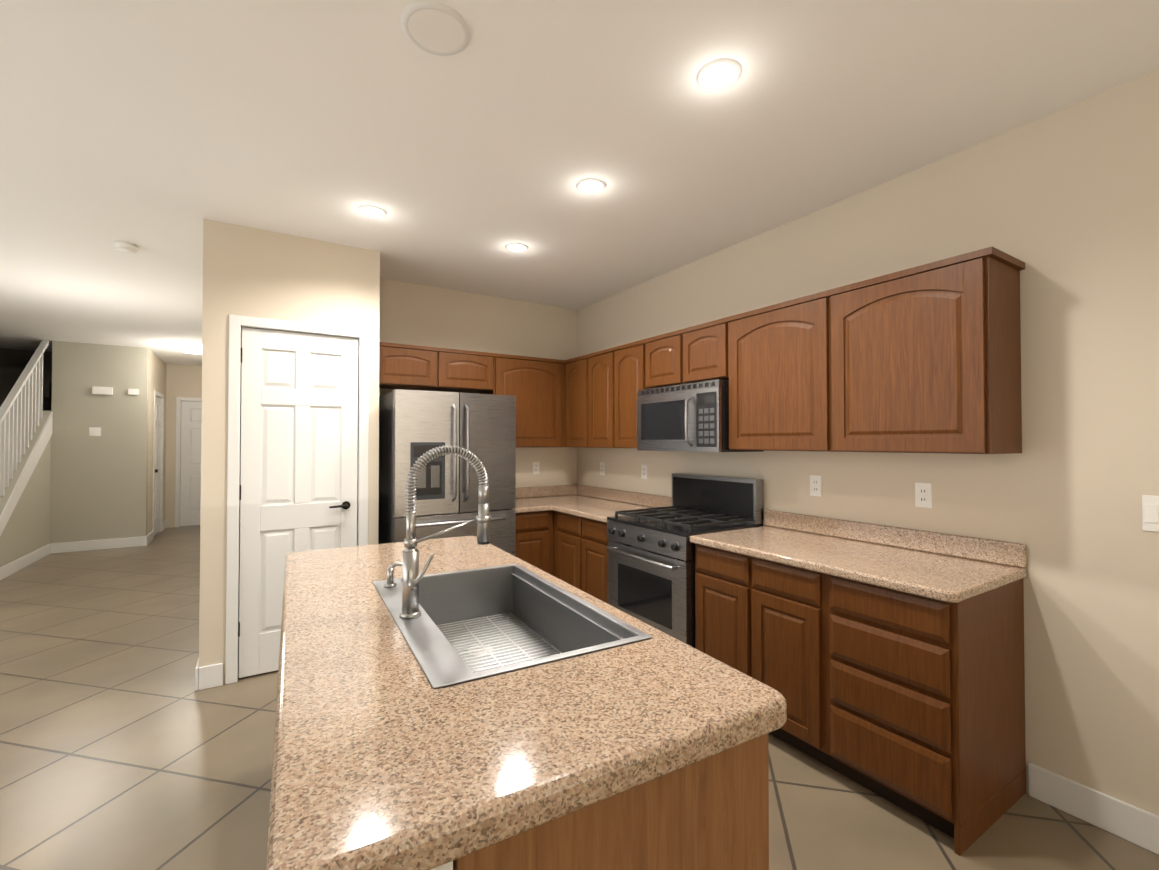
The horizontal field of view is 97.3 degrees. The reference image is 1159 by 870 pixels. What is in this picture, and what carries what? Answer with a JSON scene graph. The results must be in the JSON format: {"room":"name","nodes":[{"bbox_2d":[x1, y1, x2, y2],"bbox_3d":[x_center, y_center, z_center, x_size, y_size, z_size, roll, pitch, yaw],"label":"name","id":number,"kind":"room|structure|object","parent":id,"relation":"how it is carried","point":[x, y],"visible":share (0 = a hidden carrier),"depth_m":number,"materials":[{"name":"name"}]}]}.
{"room":"kitchen","nodes":[
{"label":"kitchen","id":0,"kind":"room"},
{"bbox_2d":[0,411,50,566],"bbox_3d":[-3.716,0.534,1.538,0.120,1.836,11.800,1,-1,-32],"label":"wall","id":1,"kind":"structure","parent":0,"point":[26,530],"depth_m":6.00,"materials":[{"name":"beige paint"}]},
{"bbox_2d":[0,543,51,579],"bbox_3d":[-5.949,1.439,5.201,0.016,0.130,3.199,1,-1,-32],"label":"baseboard","id":2,"kind":"structure","parent":1,"relation":"attached to","point":[8,569],"depth_m":5.81,"materials":[{"name":"white wood"}]},
{"bbox_2d":[0,340,52,535],"bbox_3d":[-6.237,0.140,5.594,0.108,2.738,2.240,1,-1,-32],"label":"stair railing","id":3,"kind":"object","parent":1,"relation":"on","point":[21,411],"visible":0.98,"depth_m":5.86,"materials":[{"name":"white wood"}]},
{"bbox_2d":[0,348,51,369],"bbox_3d":[-7.604,0.165,7.439,2.080,2.740,0.120,1,-1,-32],"label":"wall","id":4,"kind":"structure","parent":0,"point":[17,358],"depth_m":7.20,"materials":[{"name":"grey paint"}]},
{"bbox_2d":[0,367,51,410],"bbox_3d":[-7.039,0.293,5.666,1.108,2.434,3.120,1,-1,-32],"label":"wall","id":5,"kind":"structure","parent":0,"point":[9,376],"depth_m":6.83,"materials":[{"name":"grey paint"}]},
{"bbox_2d":[49,341,148,543],"bbox_3d":[-6.438,0.157,6.873,0.950,2.740,0.120,1,-1,-32],"label":"wall","id":6,"kind":"structure","parent":0,"point":[98,487],"depth_m":6.81,"materials":[{"name":"beige paint"}]},
{"bbox_2d":[89,427,100,435],"bbox_3d":[-6.450,-0.044,6.792,0.115,0.115,0.008,1,-1,-32],"label":"light switch","id":7,"kind":"object","parent":6,"relation":"attached to","point":[94,431],"visible":1,"depth_m":6.79,"materials":[{"name":"white plastic"}]},
{"bbox_2d":[92,386,112,394],"bbox_3d":[-6.385,-0.594,6.828,0.200,0.100,0.030,1,-1,-32],"label":"door chime","id":8,"kind":"object","parent":6,"relation":"attached to","point":[103,390],"visible":0.98,"depth_m":6.82,"materials":[{"name":"white plastic"}]},
{"bbox_2d":[128,389,138,394],"bbox_3d":[-6.120,-0.591,6.998,0.110,0.080,0.024,1,-1,-32],"label":"thermostat","id":9,"kind":"object","parent":6,"relation":"attached to","point":[133,391],"visible":0.98,"depth_m":6.99,"materials":[{"name":"white plastic"}]},
{"bbox_2d":[52,536,147,552],"bbox_3d":[-6.382,1.461,6.810,0.936,0.130,0.024,1,-1,-32],"label":"baseboard","id":10,"kind":"structure","parent":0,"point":[62,547],"depth_m":6.79,"materials":[{"name":"white wood"}]},
{"bbox_2d":[147,349,165,534],"bbox_3d":[-6.539,0.170,7.814,0.120,2.740,1.580,1,-1,-32],"label":"wall","id":11,"kind":"structure","parent":0,"point":[157,373],"depth_m":7.47,"materials":[{"name":"beige paint"}]},
{"bbox_2d":[147,531,152,543],"bbox_3d":[-6.129,1.468,7.273,0.015,0.130,0.460,1,-1,-32],"label":"baseboard","id":12,"kind":"structure","parent":11,"relation":"attached to","point":[150,536],"depth_m":7.29,"materials":[{"name":"white wood"}]},
{"bbox_2d":[154,397,160,535],"bbox_3d":[-6.502,0.471,7.856,0.087,2.115,0.716,1,-1,-32],"label":"door","id":13,"kind":"structure","parent":11,"relation":"in","point":[157,467],"depth_m":7.95,"materials":[{"name":"white wood"}]},
{"bbox_2d":[152,391,163,538],"bbox_3d":[-6.543,0.444,7.831,0.136,2.192,0.844,1,-1,-32],"label":"door frame","id":14,"kind":"structure","parent":11,"relation":"attached to","point":[156,394],"depth_m":8.16,"materials":[{"name":"white wood"}]},
{"bbox_2d":[165,364,201,527],"bbox_3d":[-6.505,0.184,8.839,1.270,2.740,0.120,1,-1,-32],"label":"wall","id":15,"kind":"structure","parent":0,"point":[183,380],"depth_m":8.57,"materials":[{"name":"beige paint"}]},
{"bbox_2d":[175,397,201,526],"bbox_3d":[-6.463,0.459,8.852,0.844,2.192,0.136,1,-1,-32],"label":"door frame","id":16,"kind":"structure","parent":15,"relation":"attached to","point":[178,457],"depth_m":8.59,"materials":[{"name":"white wood"}]},
{"bbox_2d":[180,401,201,525],"bbox_3d":[-6.437,0.485,8.811,0.716,2.115,0.087,1,-1,-32],"label":"end door","id":17,"kind":"structure","parent":15,"relation":"in","point":[190,493],"depth_m":8.70,"materials":[{"name":"white wood"}]},
{"bbox_2d":[239,329,241,584],"bbox_3d":[-2.299,0.117,4.043,0.740,2.740,0.120,1,-1,-32],"label":"wall","id":18,"kind":"structure","parent":0,"point":[240,473],"depth_m":3.82,"materials":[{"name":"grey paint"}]},
{"bbox_2d":[199,219,379,683],"bbox_3d":[-1.820,0.107,3.281,0.980,2.740,0.120,1,-1,-32],"label":"wall","id":19,"kind":"structure","parent":0,"point":[252,272],"depth_m":3.10,"materials":[{"name":"beige paint"}]},
{"bbox_2d":[195,657,207,690],"bbox_3d":[-4.123,1.450,5.987,0.016,0.130,7.216,1,-1,-32],"label":"baseboard","id":20,"kind":"structure","parent":19,"relation":"attached to","point":[201,673],"depth_m":2.95,"materials":[{"name":"white wood"}]},
{"bbox_2d":[225,314,368,684],"bbox_3d":[-1.790,0.381,3.286,0.784,2.192,0.136,1,-1,-32],"label":"door frame","id":21,"kind":"structure","parent":19,"relation":"attached to","point":[237,323],"depth_m":3.06,"materials":[{"name":"white wood"}]},
{"bbox_2d":[238,327,357,677],"bbox_3d":[-1.769,0.406,3.241,0.668,2.116,0.090,1,-1,-32],"label":"pantry door","id":22,"kind":"structure","parent":19,"relation":"in","point":[299,447],"depth_m":3.21,"materials":[{"name":"white wood"}]},
{"bbox_2d":[379,342,446,390],"bbox_3d":[-1.368,-0.528,4.000,0.535,0.308,0.331,1,-1,-32],"label":"upper cabinet","id":23,"kind":"object","parent":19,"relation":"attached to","point":[401,366],"depth_m":3.88,"materials":[{"name":"brown wood"}]},
{"bbox_2d":[379,278,576,498],"bbox_3d":[-0.887,0.125,4.565,1.967,2.740,0.120,1,-1,-32],"label":"wall","id":24,"kind":"structure","parent":0,"point":[419,315],"depth_m":4.58,"materials":[{"name":"beige paint"}]},
{"bbox_2d":[443,349,494,393],"bbox_3d":[-1.018,-0.525,4.221,0.530,0.308,0.331,1,-1,-32],"label":"upper cabinet","id":25,"kind":"object","parent":24,"relation":"attached to","point":[467,371],"depth_m":4.12,"materials":[{"name":"brown wood"}]},
{"bbox_2d":[487,353,566,447],"bbox_3d":[-0.480,-0.283,4.520,0.699,0.783,0.392,1,-1,-32],"label":"upper cabinet","id":26,"kind":"object","parent":24,"relation":"attached to","point":[539,385],"depth_m":4.43,"materials":[{"name":"brown wood"}]},
{"bbox_2d":[533,462,538,473],"bbox_3d":[-0.407,0.308,4.788,0.070,0.115,0.008,1,-1,-32],"label":"electrical outlet","id":27,"kind":"object","parent":24,"relation":"attached to","point":[535,467],"visible":1,"depth_m":4.79,"materials":[{"name":"white plastic"}]},
{"bbox_2d":[0,525,1158,869],"bbox_3d":[-2.543,1.528,3.338,6.297,0.100,13.620,1,-1,-32],"label":"floor","id":28,"kind":"structure","parent":0,"point":[124,745],"depth_m":2.24,"materials":[{"name":"tile"}]},
{"bbox_2d":[378,389,515,555],"bbox_3d":[-1.034,0.595,3.888,0.875,1.780,0.831,1,-1,-32],"label":"fridge","id":29,"kind":"object","parent":28,"relation":"on","point":[414,425],"visible":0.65,"depth_m":3.57,"materials":[{"name":"silver metal"}]},
{"bbox_2d":[513,510,552,574],"bbox_3d":[-0.542,1.055,4.327,0.407,0.872,0.621,1,-1,-32],"label":"base cabinet","id":30,"kind":"object","parent":28,"relation":"on","point":[534,538],"visible":0.27,"depth_m":4.09,"materials":[{"name":"brown wood"}]},
{"bbox_2d":[553,511,572,585],"bbox_3d":[0.192,1.052,4.092,0.621,0.872,0.435,1,-1,-32],"label":"base cabinet","id":31,"kind":"object","parent":28,"relation":"on","point":[562,522],"depth_m":4.02,"materials":[{"name":"brown wood"}]},
{"bbox_2d":[512,484,671,522],"bbox_3d":[-0.070,0.543,4.150,1.011,0.139,1.435,1,-1,-32],"label":"countertop","id":32,"kind":"structure","parent":31,"relation":"on","point":[572,500],"depth_m":4.29,"materials":[{"name":"stone"}]},
{"bbox_2d":[573,515,608,602],"bbox_3d":[0.355,1.048,3.833,0.621,0.872,0.457,1,-1,-32],"label":"base cabinet","id":33,"kind":"object","parent":28,"relation":"on","point":[590,541],"depth_m":3.69,"materials":[{"name":"brown wood"}]},
{"bbox_2d":[454,741,768,869],"bbox_3d":[-0.474,1.029,1.706,0.860,0.852,2.028,0,-1,-29],"label":"kitchen island","id":34,"kind":"object","parent":28,"relation":"on","point":[715,817],"depth_m":0.93,"materials":[{"name":"brown wood"}]},
{"bbox_2d":[266,541,786,869],"bbox_3d":[-0.471,0.570,1.715,0.920,0.060,2.080,0,-1,-29],"label":"island countertop","id":35,"kind":"structure","parent":34,"relation":"on","point":[374,767],"depth_m":0.93,"materials":[{"name":"beige stone"}]},
{"bbox_2d":[382,561,397,584],"bbox_3d":[-0.655,0.496,1.824,0.081,0.083,0.040,0,-1,-29],"label":"soap dispenser","id":36,"kind":"object","parent":35,"relation":"on","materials":[{"name":"silver metal"}]},
{"bbox_2d":[398,445,490,616],"bbox_3d":[-0.397,0.282,1.546,0.276,0.503,0.096,0,-1,-29],"label":"faucet","id":37,"kind":"object","parent":35,"relation":"on","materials":[{"name":"silver metal"}]},
{"bbox_2d":[370,561,653,688],"bbox_3d":[-0.284,0.645,1.606,0.570,0.222,0.930,0,-1,-29],"label":"sink","id":38,"kind":"object","parent":35,"relation":"in","point":[483,620],"depth_m":1.78,"materials":[{"name":"silver metal"}]},
{"bbox_2d":[606,473,762,647],"bbox_3d":[0.640,0.877,3.289,0.702,1.200,0.754,1,-1,-32],"label":"range","id":39,"kind":"object","parent":28,"relation":"on","point":[651,566],"visible":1,"depth_m":3.15,"materials":[{"name":"silver metal"}]},
{"bbox_2d":[695,544,732,666],"bbox_3d":[1.009,1.034,2.794,0.621,0.872,0.458,1,-1,-32],"label":"base cabinet","id":40,"kind":"object","parent":28,"relation":"on","point":[713,566],"depth_m":2.69,"materials":[{"name":"brown wood"}]},
{"bbox_2d":[690,510,1026,602],"bbox_3d":[1.216,0.520,2.450,0.645,0.139,1.273,1,-1,-32],"label":"countertop","id":41,"kind":"structure","parent":40,"relation":"on","point":[942,577],"depth_m":2.29,"materials":[{"name":"stone"}]},
{"bbox_2d":[733,553,820,761],"bbox_3d":[1.178,1.030,2.525,0.621,0.872,0.458,1,-1,-32],"label":"base cabinet","id":42,"kind":"object","parent":28,"relation":"on","point":[775,604],"depth_m":2.35,"materials":[{"name":"brown wood"}]},
{"bbox_2d":[817,572,1025,855],"bbox_3d":[1.430,1.025,2.126,0.621,0.872,0.485,1,-1,-32],"label":"base cabinet","id":43,"kind":"object","parent":28,"relation":"on","point":[913,704],"depth_m":1.93,"materials":[{"name":"brown wood"}]},
{"bbox_2d":[0,0,1158,365],"bbox_3d":[-2.543,-1.312,3.377,6.297,0.100,13.620,1,-1,-32],"label":"ceiling","id":44,"kind":"structure","parent":0,"point":[158,132],"depth_m":2.11,"materials":[{"name":"white paint"}]},
{"bbox_2d":[113,241,138,252],"bbox_3d":[-3.011,-1.244,3.390,0.130,0.034,0.130,1,-1,-32],"label":"smoke detector","id":45,"kind":"object","parent":44,"relation":"attached to","point":[126,247],"visible":1,"depth_m":3.36,"materials":[{"name":"white plastic"}]},
{"bbox_2d":[180,345,201,353],"bbox_3d":[-5.325,-1.175,7.048,0.320,0.070,0.320,1,-1,-32],"label":"ceiling light fixture","id":46,"kind":"object","parent":44,"relation":"attached to","point":[191,349],"visible":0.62,"depth_m":6.94,"materials":[{"name":"white"}]},
{"bbox_2d":[357,205,387,217],"bbox_3d":[-1.173,-1.264,2.892,0.160,0.009,0.160,1,-1,-32],"label":"recessed light","id":47,"kind":"object","parent":44,"relation":"in","point":[372,211],"visible":0.98,"depth_m":2.88,"materials":[{"name":"white"}]},
{"bbox_2d":[400,1,469,55],"bbox_3d":[-0.455,-1.282,1.619,0.214,0.009,0.214,1,-1,-32],"label":"ceiling speaker","id":48,"kind":"object","parent":44,"relation":"attached to","point":[436,28],"visible":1,"depth_m":1.61,"materials":[{"name":"white plastic"}]},
{"bbox_2d":[505,243,528,251],"bbox_3d":[-0.421,-1.256,3.424,0.160,0.009,0.160,1,-1,-32],"label":"recessed light","id":49,"kind":"object","parent":44,"relation":"in","point":[516,247],"visible":0.98,"depth_m":3.42,"materials":[{"name":"white"}]},
{"bbox_2d":[576,178,606,193],"bbox_3d":[0.059,-1.268,2.604,0.160,0.009,0.160,1,-1,-32],"label":"recessed light","id":50,"kind":"object","parent":44,"relation":"in","point":[591,185],"visible":1,"depth_m":2.59,"materials":[{"name":"white"}]},
{"bbox_2d":[696,58,741,89],"bbox_3d":[0.496,-1.279,1.816,0.160,0.009,0.160,1,-1,-32],"label":"recessed light","id":51,"kind":"object","parent":44,"relation":"in","point":[719,73],"visible":1,"depth_m":1.80,"materials":[{"name":"white"}]},
{"bbox_2d":[577,69,1158,815],"bbox_3d":[1.831,0.092,2.205,0.120,2.740,7.010,1,-1,-32],"label":"wall","id":52,"kind":"structure","parent":0,"point":[1063,205],"depth_m":2.03,"materials":[{"name":"beige paint"}]},
{"bbox_2d":[567,356,582,446],"bbox_3d":[0.130,-0.284,4.484,0.331,0.783,0.422,1,-1,-32],"label":"upper cabinet","id":53,"kind":"object","parent":52,"relation":"attached to","point":[574,365],"depth_m":4.44,"materials":[{"name":"brown wood"}]},
{"bbox_2d":[583,349,606,447],"bbox_3d":[0.307,-0.287,4.203,0.331,0.783,0.495,1,-1,-32],"label":"upper cabinet","id":54,"kind":"object","parent":52,"relation":"attached to","point":[594,364],"depth_m":4.18,"materials":[{"name":"brown wood"}]},
{"bbox_2d":[600,462,604,474],"bbox_3d":[0.208,0.306,4.661,0.008,0.115,0.070,1,-1,-32],"label":"electrical outlet","id":55,"kind":"object","parent":52,"relation":"attached to","point":[602,468],"visible":1,"depth_m":4.65,"materials":[{"name":"white plastic"}]},
{"bbox_2d":[607,340,642,447],"bbox_3d":[0.487,-0.291,3.917,0.331,0.783,0.432,1,-1,-32],"label":"upper cabinet","id":56,"kind":"object","parent":52,"relation":"attached to","point":[624,362],"depth_m":3.85,"materials":[{"name":"brown wood"}]},
{"bbox_2d":[641,464,646,478],"bbox_3d":[0.527,0.299,4.153,0.008,0.115,0.070,1,-1,-32],"label":"electrical outlet","id":57,"kind":"object","parent":52,"relation":"attached to","point":[643,471],"visible":1,"depth_m":4.16,"materials":[{"name":"white plastic"}]},
{"bbox_2d":[643,332,670,389],"bbox_3d":[0.721,-0.511,3.547,0.331,0.354,0.441,1,-1,-32],"label":"upper cabinet","id":58,"kind":"object","parent":52,"relation":"attached to","point":[656,349],"depth_m":3.53,"materials":[{"name":"brown wood"}]},
{"bbox_2d":[671,318,722,385],"bbox_3d":[0.890,-0.515,3.279,0.331,0.354,0.441,1,-1,-32],"label":"upper cabinet","id":59,"kind":"object","parent":52,"relation":"attached to","point":[696,351],"depth_m":3.21,"materials":[{"name":"brown wood"}]},
{"bbox_2d":[637,379,763,451],"bbox_3d":[0.750,-0.107,3.373,0.460,0.425,0.754,1,-1,-32],"label":"microwave","id":60,"kind":"object","parent":59,"relation":"attached to","point":[691,417],"visible":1,"depth_m":3.17,"materials":[{"name":"silver metal"}]},
{"bbox_2d":[723,295,810,450],"bbox_3d":[1.197,-0.307,2.788,0.331,0.783,0.704,1,-1,-32],"label":"upper cabinet","id":61,"kind":"object","parent":52,"relation":"attached to","point":[767,350],"depth_m":2.75,"materials":[{"name":"brown wood"}]},
{"bbox_2d":[810,475,821,496],"bbox_3d":[1.331,0.286,2.875,0.008,0.115,0.070,1,-1,-32],"label":"electrical outlet","id":62,"kind":"object","parent":52,"relation":"attached to","point":[815,485],"visible":1,"depth_m":2.87,"materials":[{"name":"white plastic"}]},
{"bbox_2d":[811,247,1024,453],"bbox_3d":[1.494,-0.314,2.316,0.331,0.783,0.707,1,-1,-32],"label":"upper cabinet","id":63,"kind":"object","parent":52,"relation":"attached to","point":[925,358],"depth_m":2.12,"materials":[{"name":"brown wood"}]},
{"bbox_2d":[915,483,931,507],"bbox_3d":[1.624,0.284,2.409,0.008,0.115,0.070,1,-1,-32],"label":"electrical outlet","id":64,"kind":"object","parent":52,"relation":"attached to","point":[923,494],"visible":1,"depth_m":2.41,"materials":[{"name":"white plastic"}]},
{"bbox_2d":[1028,763,1158,854],"bbox_3d":[2.731,1.375,0.627,0.015,0.130,3.410,1,-1,-32],"label":"baseboard","id":65,"kind":"structure","parent":52,"relation":"attached to","point":[1124,820],"depth_m":1.90,"materials":[{"name":"white wood"}]},
{"bbox_2d":[1142,495,1158,531],"bbox_3d":[2.024,0.276,1.775,0.008,0.125,0.090,1,-1,-32],"label":"light switch","id":66,"kind":"object","parent":52,"relation":"attached to","point":[1150,513],"visible":1,"depth_m":1.79,"materials":[{"name":"white plastic"}]}
]}

